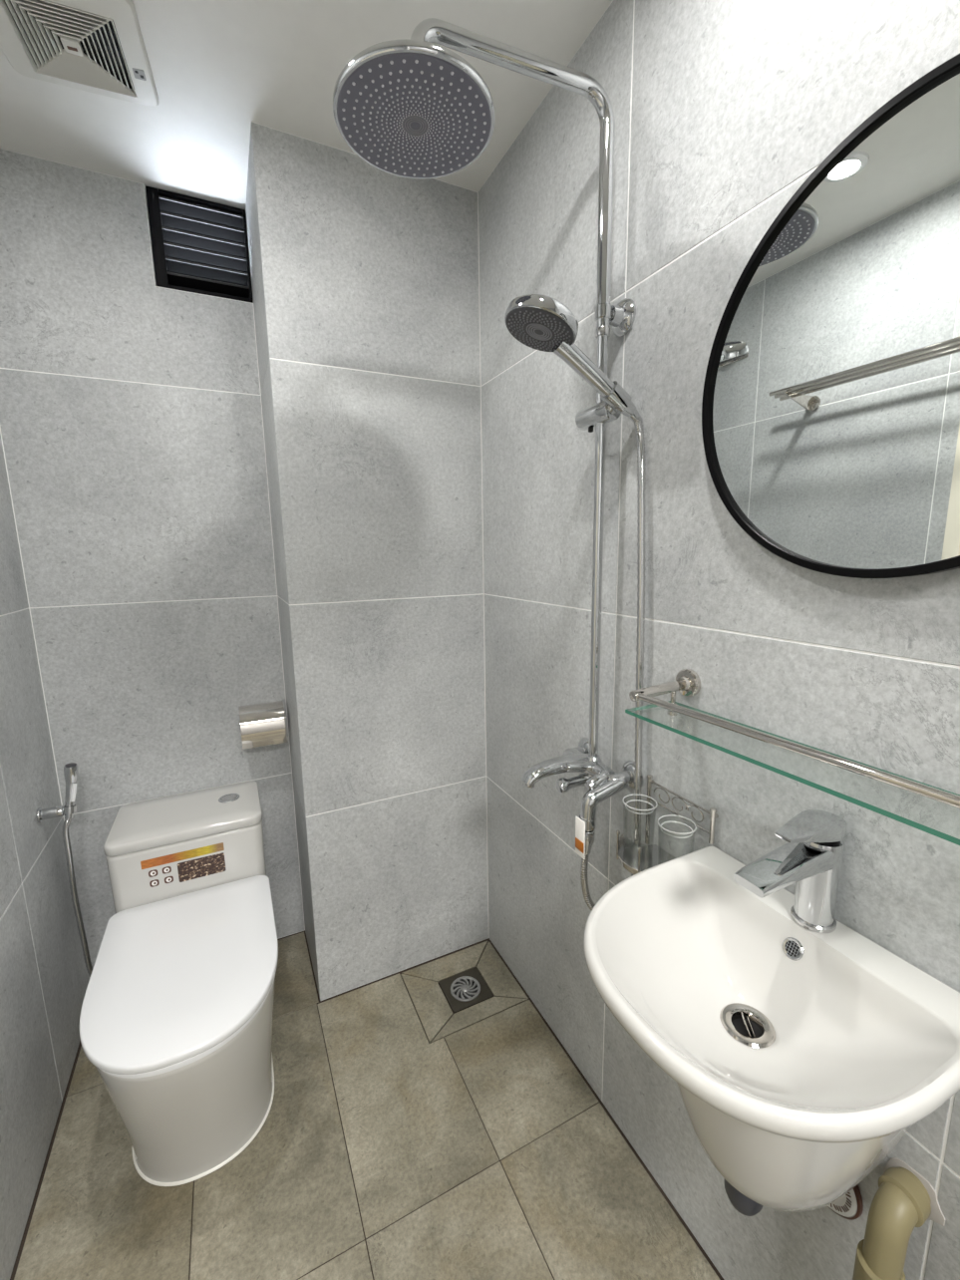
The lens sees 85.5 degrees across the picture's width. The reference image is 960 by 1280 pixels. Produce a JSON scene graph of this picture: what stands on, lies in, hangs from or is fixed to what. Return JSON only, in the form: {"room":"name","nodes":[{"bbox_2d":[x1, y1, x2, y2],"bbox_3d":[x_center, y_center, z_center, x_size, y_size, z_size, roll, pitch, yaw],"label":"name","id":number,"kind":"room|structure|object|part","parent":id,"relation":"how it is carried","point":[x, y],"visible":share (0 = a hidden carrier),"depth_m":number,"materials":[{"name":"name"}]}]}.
{"room":"bathroom","nodes":[
{"label":"bathroom","id":0,"kind":"room"},
{"bbox_2d":[0,434,89,1279],"bbox_3d":[-0.771,0.135,0.383,0.120,2.297,2.473,-6,11,-25],"label":"wall","id":1,"kind":"structure","parent":0,"point":[45,977],"depth_m":1.22,"materials":[{"name":"tile"}]},
{"bbox_2d":[35,804,77,822],"bbox_3d":[-1.082,0.440,1.333,0.079,0.038,0.038,-6,11,-25],"label":"holder","id":2,"kind":"object","parent":1,"relation":"attached to","point":[50,812],"visible":1,"depth_m":1.32,"materials":[{"name":"silver metal"}]},
{"bbox_3d":[-1.115,0.443,1.317,0.005,0.038,0.038,-6,11,-25],"label":"wall plate","id":3,"kind":"part","parent":2,"relation":"part of","materials":[{"name":"silver metal"}]},
{"bbox_3d":[-1.092,0.441,1.328,0.046,0.027,0.027,-6,11,-25],"label":"arm","id":4,"kind":"part","parent":2,"relation":"part of","materials":[{"name":"silver metal"}]},
{"bbox_2d":[62,762,92,976],"bbox_3d":[-1.076,0.661,1.469,0.058,0.712,0.220,-2,10,-8],"label":"bidet sprayer","id":5,"kind":"object","parent":1,"relation":"attached to","point":[71,771],"visible":0.56,"depth_m":1.35,"materials":[{"name":"silver metal"}]},
{"bbox_3d":[-1.060,0.411,1.347,0.023,0.099,0.046,-2,10,-4],"label":"handle","id":6,"kind":"part","parent":5,"relation":"part of","materials":[{"name":"silver metal"}]},
{"bbox_2d":[0,148,305,977],"bbox_3d":[-0.997,-0.067,1.564,0.762,2.297,0.120,-6,11,-25],"label":"wall","id":7,"kind":"structure","parent":0,"point":[132,432],"depth_m":1.47,"materials":[{"name":"tile"}]},
{"bbox_2d":[145,185,253,303],"bbox_3d":[-0.788,-1.096,1.474,0.240,0.241,0.071,-6,11,-25],"label":"air vent","id":8,"kind":"object","parent":7,"relation":"in","point":[200,246],"visible":0.87,"depth_m":1.45,"materials":[{"name":"black metal"}]},
{"bbox_3d":[-0.780,-1.211,1.458,0.205,0.010,0.071,-6,11,-25],"label":"rail","id":9,"kind":"part","parent":8,"relation":"part of","materials":[{"name":"black metal"}]},
{"bbox_3d":[-0.776,-0.983,1.498,0.205,0.010,0.071,-6,11,-25],"label":"rail","id":10,"kind":"part","parent":8,"relation":"part of","materials":[{"name":"black metal"}]},
{"bbox_2d":[238,700,287,749],"bbox_3d":[-0.689,0.274,1.649,0.129,0.136,0.097,-6,11,-25],"label":"paper holder","id":11,"kind":"object","parent":7,"relation":"attached to","point":[262,724],"visible":1,"depth_m":1.61,"materials":[{"name":"metal"}]},
{"bbox_2d":[0,0,613,209],"bbox_3d":[-0.200,-1.114,0.457,1.432,0.120,2.473,-6,11,-25],"label":"ceiling","id":12,"kind":"structure","parent":0,"point":[218,68],"depth_m":1.08,"materials":[{"name":"paint"}]},
{"bbox_2d":[0,0,159,107],"bbox_3d":[-0.768,-1.125,0.970,0.254,0.017,0.248,-5,11,-20],"label":"exhaust fan","id":13,"kind":"object","parent":12,"relation":"attached to","point":[98,47],"visible":1,"depth_m":0.98,"materials":[{"name":"plastic"}]},
{"bbox_3d":[-0.771,-1.134,0.980,0.174,0.001,0.174,-5,11,-20],"label":"plate","id":14,"kind":"part","parent":13,"relation":"part of","materials":[{"name":"white plastic"}]},
{"bbox_2d":[245,121,488,1000],"bbox_3d":[-0.343,-0.100,1.693,0.570,2.297,0.453,-6,11,-25],"label":"wall","id":15,"kind":"structure","parent":0,"point":[365,278],"depth_m":1.45,"materials":[{"name":"tile"}]},
{"bbox_2d":[9,930,724,1279],"bbox_3d":[-0.162,1.267,0.871,1.432,0.120,2.473,-6,11,-25],"label":"floor","id":16,"kind":"structure","parent":0,"point":[404,1135],"depth_m":1.13,"materials":[{"name":"tile"}]},
{"bbox_2d":[79,780,278,1186],"bbox_3d":[-0.727,0.825,1.330,0.381,0.608,0.789,-6,11,-25],"label":"toilet","id":17,"kind":"object","parent":16,"relation":"on","point":[176,1016],"visible":1,"depth_m":1.16,"materials":[{"name":"white ceramic"}]},
{"bbox_3d":[-0.671,0.736,1.194,0.381,0.019,0.525,-6,11,-25],"label":"seat lid","id":18,"kind":"part","parent":17,"relation":"part of","materials":[{"name":"white plastic"}]},
{"bbox_3d":[-0.846,0.506,1.514,0.378,0.031,0.263,-6,11,-25],"label":"tank lid","id":19,"kind":"part","parent":17,"relation":"part of","materials":[{"name":"white ceramic"}]},
{"bbox_3d":[-0.844,0.622,1.535,0.374,0.201,0.258,-6,11,-25],"label":"tank","id":20,"kind":"part","parent":17,"relation":"part of","materials":[{"name":"white ceramic"}]},
{"bbox_3d":[-0.671,0.755,1.198,0.376,0.016,0.515,-6,11,-25],"label":"seat","id":21,"kind":"part","parent":17,"relation":"part of","materials":[{"name":"white plastic"}]},
{"bbox_3d":[-0.765,0.625,1.429,0.114,0.057,0.001,-6,11,-25],"label":"sticker panel","id":22,"kind":"part","parent":17,"relation":"part of","materials":[{"name":"paper"}]},
{"bbox_2d":[439,966,492,1013],"bbox_3d":[-0.045,1.081,1.612,0.131,0.008,0.125,-6,11,-25],"label":"floor drain","id":23,"kind":"object","parent":16,"relation":"on","point":[464,990],"visible":1,"depth_m":1.61,"materials":[{"name":"metal"}]},
{"bbox_2d":[477,0,959,1279],"bbox_3d":[0.408,0.018,0.944,0.123,2.297,2.473,-6,11,-25],"label":"wall","id":24,"kind":"structure","parent":0,"point":[723,110],"depth_m":0.88,"materials":[{"name":"tile"}]},
{"bbox_2d":[332,17,642,831],"bbox_3d":[0.033,-0.282,0.935,0.514,1.322,0.244,-6,11,-25],"label":"shower","id":25,"kind":"object","parent":24,"relation":"attached to","point":[415,108],"visible":0.99,"depth_m":0.83,"materials":[{"name":"silver metal"}]},
{"bbox_3d":[0.156,0.266,1.072,0.154,0.043,0.048,-6,11,-25],"label":"bath spout","id":26,"kind":"part","parent":25,"relation":"part of","materials":[{"name":"silver metal"}]},
{"bbox_3d":[0.193,0.293,1.068,0.074,0.031,0.031,-6,11,-25],"label":"diverter knob","id":27,"kind":"part","parent":25,"relation":"part of","materials":[{"name":"silver metal"}]},
{"bbox_2d":[587,754,602,762],"bbox_3d":[0.238,0.263,1.097,0.041,0.040,0.041,-6,11,-25],"label":"socket","id":28,"kind":"object","parent":25,"relation":"attached to","point":[590,758],"depth_m":1.08,"materials":[{"name":"silver metal"}]},
{"bbox_3d":[0.233,0.282,1.037,0.051,0.037,0.025,-6,11,-25],"label":"lever","id":29,"kind":"part","parent":25,"relation":"part of","materials":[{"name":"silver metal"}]},
{"bbox_3d":[0.244,0.316,1.030,0.105,0.088,0.031,-6,11,-25],"label":"outlet arm","id":30,"kind":"part","parent":25,"relation":"part of","materials":[{"name":"silver metal"}]},
{"bbox_2d":[504,294,645,910],"bbox_3d":[0.183,0.011,0.952,0.272,1.135,0.122,-3,10,-11],"label":"shower","id":31,"kind":"object","parent":24,"relation":"attached to","point":[540,322],"visible":0.81,"depth_m":0.91,"materials":[{"name":"silver metal"}]},
{"bbox_2d":[575,837,584,853],"bbox_3d":[0.195,0.403,1.019,0.001,0.021,0.027,-6,11,-25],"label":"print","id":32,"kind":"object","parent":31,"relation":"attached to","point":[579,841],"depth_m":1.02},
{"bbox_3d":[0.202,-0.457,0.905,0.174,0.118,0.034,-6,11,-25],"label":"handle","id":33,"kind":"part","parent":31,"relation":"part of","materials":[{"name":"silver metal"}]},
{"bbox_2d":[616,774,718,874],"bbox_3d":[0.314,0.344,0.939,0.114,0.143,0.180,-6,11,-25],"label":"rack","id":34,"kind":"object","parent":24,"relation":"attached to","point":[635,859],"visible":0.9,"depth_m":0.96,"materials":[{"name":"metal"}]},
{"bbox_2d":[622,793,657,855],"bbox_3d":[0.298,0.351,0.976,0.063,0.102,0.063,-6,11,-25],"label":"glass tumbler","id":35,"kind":"object","parent":34,"relation":"on","point":[625,804],"visible":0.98,"depth_m":0.97,"materials":[{"name":"white"}]},
{"bbox_2d":[618,836,675,874],"bbox_3d":[0.309,0.403,0.955,0.107,0.012,0.161,-6,11,-25],"label":"tray","id":36,"kind":"object","parent":34,"relation":"on","point":[628,858],"depth_m":0.97,"materials":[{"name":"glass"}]},
{"bbox_3d":[0.331,0.330,1.015,0.015,0.143,0.011,-6,11,-25],"label":"post","id":37,"kind":"part","parent":34,"relation":"part of","materials":[{"name":"metal"}]},
{"bbox_2d":[657,814,696,865],"bbox_3d":[0.337,0.364,0.896,0.063,0.102,0.063,-6,11,-25],"label":"glass tumbler","id":38,"kind":"object","parent":34,"relation":"on","point":[659,825],"visible":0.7,"depth_m":0.89,"materials":[{"name":"white"}]},
{"bbox_3d":[0.395,0.313,0.878,0.015,0.064,0.011,-6,11,-25],"label":"post","id":39,"kind":"part","parent":34,"relation":"part of","materials":[{"name":"metal"}]},
{"bbox_2d":[583,844,959,1212],"bbox_3d":[0.324,0.560,0.672,0.360,0.338,0.389,-6,11,-25],"label":"basin","id":40,"kind":"object","parent":24,"relation":"attached to","point":[799,1059],"visible":0.98,"depth_m":0.63,"materials":[{"name":"white ceramic"}]},
{"bbox_2d":[723,1178,763,1216],"bbox_3d":[0.426,0.791,0.799,0.106,0.156,0.057,-6,11,-25],"label":"trap","id":41,"kind":"object","parent":40,"relation":"attached to","point":[741,1202],"visible":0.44,"depth_m":0.78,"materials":[{"name":"rubber"}]},
{"bbox_2d":[733,809,846,933],"bbox_3d":[0.399,0.311,0.668,0.167,0.151,0.052,-6,11,-25],"label":"tap","id":42,"kind":"object","parent":40,"relation":"on","point":[811,858],"visible":1,"depth_m":0.66,"materials":[{"name":"silver metal"}]},
{"bbox_3d":[0.390,0.283,0.659,0.146,0.035,0.047,-6,11,-25],"label":"spout","id":43,"kind":"part","parent":42,"relation":"part of","materials":[{"name":"silver metal"}]},
{"bbox_3d":[0.424,0.244,0.669,0.108,0.020,0.050,-6,11,-25],"label":"lever","id":44,"kind":"part","parent":42,"relation":"part of","materials":[{"name":"silver metal"}]},
{"bbox_2d":[785,941,799,957],"bbox_3d":[0.417,0.412,0.694,0.009,0.017,0.018,-6,11,-25],"label":"grille","id":45,"kind":"object","parent":40,"relation":"attached to","point":[792,947],"depth_m":0.69,"materials":[{"name":"silver metal"}]},
{"bbox_2d":[625,668,959,845],"bbox_3d":[0.425,0.133,0.643,0.129,0.076,0.585,-6,11,-25],"label":"glass shelf","id":46,"kind":"object","parent":24,"relation":"attached to","point":[688,682],"visible":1,"depth_m":0.65,"materials":[{"name":"teal"}]},
{"bbox_3d":[0.301,0.085,0.876,0.114,0.024,0.018,-6,11,-25],"label":"post","id":47,"kind":"part","parent":46,"relation":"part of","materials":[{"name":"metal"}]},
{"bbox_3d":[0.374,0.128,0.618,0.011,0.015,0.526,-6,11,-25],"label":"guard rail","id":48,"kind":"part","parent":46,"relation":"part of","materials":[{"name":"metal"}]},
{"bbox_2d":[701,52,959,578],"bbox_3d":[0.467,-0.328,0.585,0.022,0.514,0.514,-6,11,-25],"label":"round mirror","id":49,"kind":"object","parent":24,"relation":"attached to","point":[830,405],"visible":1,"depth_m":0.61,"materials":[{"name":"black paint"}]},
{"bbox_2d":[826,1184,863,1220],"bbox_3d":[0.501,0.775,0.753,0.012,0.096,0.096,-6,11,-25],"label":"rosette","id":50,"kind":"object","parent":24,"relation":"attached to","point":[849,1205],"visible":0.24,"depth_m":0.72,"materials":[{"name":"white plastic"}]},
{"bbox_2d":[852,1166,931,1279],"bbox_3d":[0.512,0.943,0.680,0.083,0.556,0.050,-6,11,-25],"label":"pipe","id":51,"kind":"object","parent":24,"relation":"attached to","point":[900,1203],"visible":1,"depth_m":0.63,"materials":[{"name":"beige plastic"}]},
{"bbox_2d":[852,1239,905,1279],"bbox_3d":[0.498,0.994,0.680,0.048,0.457,0.048,-6,11,-25],"label":"socket","id":52,"kind":"object","parent":51,"relation":"attached to","point":[864,1267],"depth_m":0.64,"materials":[{"name":"beige plastic"}]}
]}

